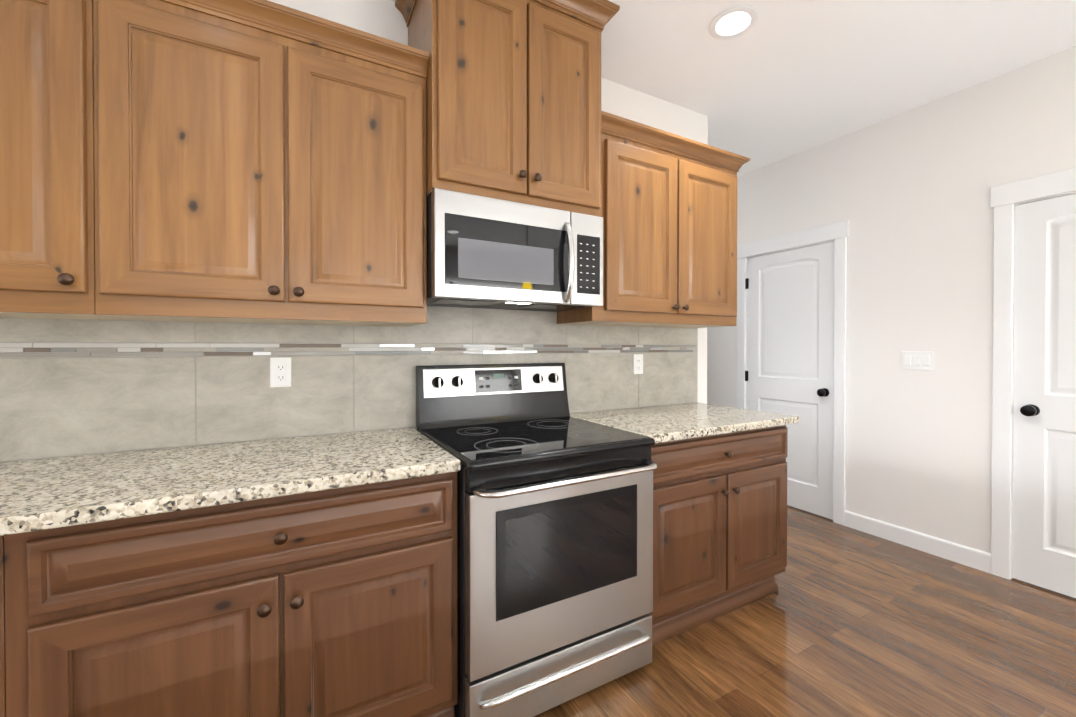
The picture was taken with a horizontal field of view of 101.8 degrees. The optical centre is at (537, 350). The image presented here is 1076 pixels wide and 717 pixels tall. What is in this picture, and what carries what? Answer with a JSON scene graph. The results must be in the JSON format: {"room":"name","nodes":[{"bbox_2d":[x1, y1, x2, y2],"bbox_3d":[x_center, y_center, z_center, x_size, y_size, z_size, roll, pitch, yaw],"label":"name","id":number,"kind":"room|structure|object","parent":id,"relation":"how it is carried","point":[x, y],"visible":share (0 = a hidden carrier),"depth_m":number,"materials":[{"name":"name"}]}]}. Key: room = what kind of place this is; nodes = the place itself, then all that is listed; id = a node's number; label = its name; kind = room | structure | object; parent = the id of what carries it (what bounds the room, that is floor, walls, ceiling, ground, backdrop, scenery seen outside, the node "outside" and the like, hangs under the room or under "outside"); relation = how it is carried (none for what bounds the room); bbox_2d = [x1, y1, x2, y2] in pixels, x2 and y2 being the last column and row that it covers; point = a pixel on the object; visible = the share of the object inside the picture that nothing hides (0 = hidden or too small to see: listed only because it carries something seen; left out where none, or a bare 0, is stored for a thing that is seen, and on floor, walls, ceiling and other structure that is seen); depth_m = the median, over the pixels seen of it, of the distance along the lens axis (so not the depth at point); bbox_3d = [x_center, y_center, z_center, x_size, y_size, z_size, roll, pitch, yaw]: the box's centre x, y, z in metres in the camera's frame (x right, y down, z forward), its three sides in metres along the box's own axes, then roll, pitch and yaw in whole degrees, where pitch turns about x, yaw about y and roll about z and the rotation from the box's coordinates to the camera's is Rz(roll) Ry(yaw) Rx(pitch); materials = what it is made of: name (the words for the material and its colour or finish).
{"room":"kitchen","nodes":[
{"label":"kitchen","id":0,"kind":"room"},
{"bbox_2d":[268,0,707,403],"bbox_3d":[-1.166,-0.131,1.691,5.120,2.776,0.120,0,1,-29],"label":"wall","id":1,"kind":"structure","parent":0,"point":[383,19],"depth_m":2.49,"materials":[{"name":"white paint"}]},
{"bbox_2d":[0,0,131,320],"bbox_3d":[-1.703,-0.595,1.111,0.924,0.991,0.374,0,1,-29],"label":"upper cabinet","id":2,"kind":"object","parent":1,"relation":"attached to","point":[47,233],"visible":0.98,"depth_m":1.16,"materials":[{"name":"brown wood"}]},
{"bbox_2d":[93,0,429,326],"bbox_3d":[-0.892,-0.599,1.554,0.923,0.991,0.374,0,1,-29],"label":"upper cabinet","id":3,"kind":"object","parent":1,"relation":"attached to","point":[259,161],"visible":1,"depth_m":1.38,"materials":[{"name":"brown wood"}]},
{"bbox_2d":[270,357,291,387],"bbox_3d":[-1.000,0.085,1.702,0.072,0.116,0.007,0,1,-29],"label":"electrical outlet","id":4,"kind":"object","parent":1,"relation":"attached to","point":[280,372],"visible":1,"depth_m":1.70,"materials":[{"name":"white plastic"}]},
{"bbox_2d":[0,306,697,461],"bbox_3d":[-1.169,0.252,1.619,5.004,0.910,0.008,0,1,-29],"label":"backsplash","id":5,"kind":"structure","parent":1,"relation":"attached to","point":[73,387],"depth_m":1.68,"materials":[{"name":"grey tile"}]},
{"bbox_2d":[395,0,619,216],"bbox_3d":[-0.132,-1.056,1.921,0.876,0.922,0.454,0,1,-29],"label":"upper cabinet","id":6,"kind":"object","parent":1,"relation":"attached to","point":[513,100],"visible":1,"depth_m":1.74,"materials":[{"name":"brown wood"}]},
{"bbox_2d":[426,188,602,311],"bbox_3d":[-0.127,-0.395,1.917,0.758,0.396,0.470,0,1,-29],"label":"microwave","id":7,"kind":"object","parent":6,"relation":"attached to","point":[483,252],"visible":1,"depth_m":1.73,"materials":[{"name":"grey metal"}]},
{"bbox_2d":[633,354,642,373],"bbox_3d":[0.590,0.080,2.571,0.072,0.116,0.007,0,1,-29],"label":"electrical outlet","id":8,"kind":"object","parent":1,"relation":"attached to","point":[637,363],"visible":1,"depth_m":2.57,"materials":[{"name":"white plastic"}]},
{"bbox_2d":[557,111,749,327],"bbox_3d":[0.651,-0.615,2.398,1.063,0.951,0.374,0,1,-29],"label":"upper cabinet","id":9,"kind":"object","parent":1,"relation":"attached to","point":[669,207],"visible":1,"depth_m":2.23,"materials":[{"name":"brown wood"}]},
{"bbox_2d":[391,0,1075,176],"bbox_3d":[-0.047,-1.537,0.742,6.424,0.050,8.040,0,1,-29],"label":"ceiling","id":10,"kind":"structure","parent":0,"point":[779,80],"depth_m":2.27,"materials":[{"name":"white paint"}]},
{"bbox_2d":[709,6,757,39],"bbox_3d":[0.904,-1.516,2.029,0.208,0.010,0.208,0,1,-29],"label":"recessed light","id":11,"kind":"object","parent":10,"relation":"in","point":[734,22],"visible":1,"depth_m":2.02,"materials":[{"name":"white plastic"}]},
{"bbox_2d":[454,505,1075,716],"bbox_3d":[-0.047,1.289,0.765,6.424,0.050,8.040,0,1,-29],"label":"floor","id":12,"kind":"structure","parent":0,"point":[844,621],"depth_m":1.84,"materials":[{"name":"brown wood"}]},
{"bbox_2d":[0,536,5,716],"bbox_3d":[-1.691,0.824,0.964,0.934,0.878,0.664,0,1,-29],"label":"base cabinet","id":13,"kind":"object","parent":12,"relation":"on","point":[2,654],"visible":0.18,"depth_m":0.94,"materials":[{"name":"brown wood"}]},
{"bbox_2d":[4,472,457,716],"bbox_3d":[-0.838,0.820,1.430,1.007,0.878,0.664,0,1,-29],"label":"base cabinet","id":14,"kind":"object","parent":12,"relation":"on","point":[339,602],"visible":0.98,"depth_m":1.14,"materials":[{"name":"brown wood"}]},
{"bbox_2d":[0,427,460,535],"bbox_3d":[-1.680,0.366,0.968,2.920,0.037,0.660,0,1,-29],"label":"countertop","id":15,"kind":"structure","parent":14,"relation":"on","point":[43,494],"depth_m":1.24,"materials":[{"name":"stone"}]},
{"bbox_2d":[416,363,657,716],"bbox_3d":[-0.028,0.662,1.802,0.762,1.188,0.765,0,1,-29],"label":"range","id":16,"kind":"object","parent":12,"relation":"on","point":[555,553],"visible":0.98,"depth_m":1.53,"materials":[{"name":"grey metal"}]},
{"bbox_2d":[650,425,787,645],"bbox_3d":[0.717,0.813,2.280,0.990,0.878,0.664,0,1,-29],"label":"base cabinet","id":17,"kind":"object","parent":12,"relation":"on","point":[719,524],"visible":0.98,"depth_m":2.00,"materials":[{"name":"brown wood"}]},
{"bbox_2d":[570,402,798,442],"bbox_3d":[0.736,0.355,2.289,1.028,0.037,0.660,0,1,-29],"label":"countertop","id":18,"kind":"structure","parent":17,"relation":"on","point":[665,423],"depth_m":2.15,"materials":[{"name":"stone"}]},
{"bbox_2d":[707,46,1075,553],"bbox_3d":[2.719,-0.136,2.265,0.120,2.776,8.040,0,1,-29],"label":"wall","id":19,"kind":"structure","parent":0,"point":[906,194],"depth_m":2.73,"materials":[{"name":"white paint"}]},
{"bbox_2d":[745,241,833,519],"bbox_3d":[1.970,0.218,3.486,0.103,2.029,0.720,0,1,-29],"label":"pantry door","id":20,"kind":"structure","parent":19,"relation":"in","point":[790,336],"depth_m":3.41,"materials":[{"name":"white wood"}]},
{"bbox_2d":[737,220,848,525],"bbox_3d":[2.024,0.161,3.515,0.144,2.163,0.898,0,1,-29],"label":"door frame","id":21,"kind":"structure","parent":19,"relation":"attached to","point":[837,233],"depth_m":3.16,"materials":[{"name":"white wood"}]},
{"bbox_2d":[844,510,990,573],"bbox_3d":[2.660,1.198,2.244,0.013,0.108,7.800,0,1,-29],"label":"baseboard","id":22,"kind":"structure","parent":19,"relation":"attached to","point":[961,554],"depth_m":2.73,"materials":[{"name":"white wood"}]},
{"bbox_2d":[901,351,933,369],"bbox_3d":[2.381,0.062,2.748,0.011,0.116,0.164,0,1,-29],"label":"switch plate","id":23,"kind":"object","parent":19,"relation":"attached to","point":[917,360],"visible":1,"depth_m":2.74,"materials":[{"name":"white plastic"}]},
{"bbox_2d":[990,168,1075,579],"bbox_3d":[2.823,0.172,2.053,0.144,2.163,0.985,0,1,-29],"label":"door frame","id":24,"kind":"structure","parent":19,"relation":"attached to","point":[1005,198],"depth_m":2.40,"materials":[{"name":"white wood"}]},
{"bbox_2d":[1012,194,1075,597],"bbox_3d":[2.769,0.230,2.024,0.103,2.029,0.805,0,1,-29],"label":"door","id":25,"kind":"structure","parent":19,"relation":"in","point":[1044,475],"depth_m":2.29,"materials":[{"name":"white wood"}]}
]}

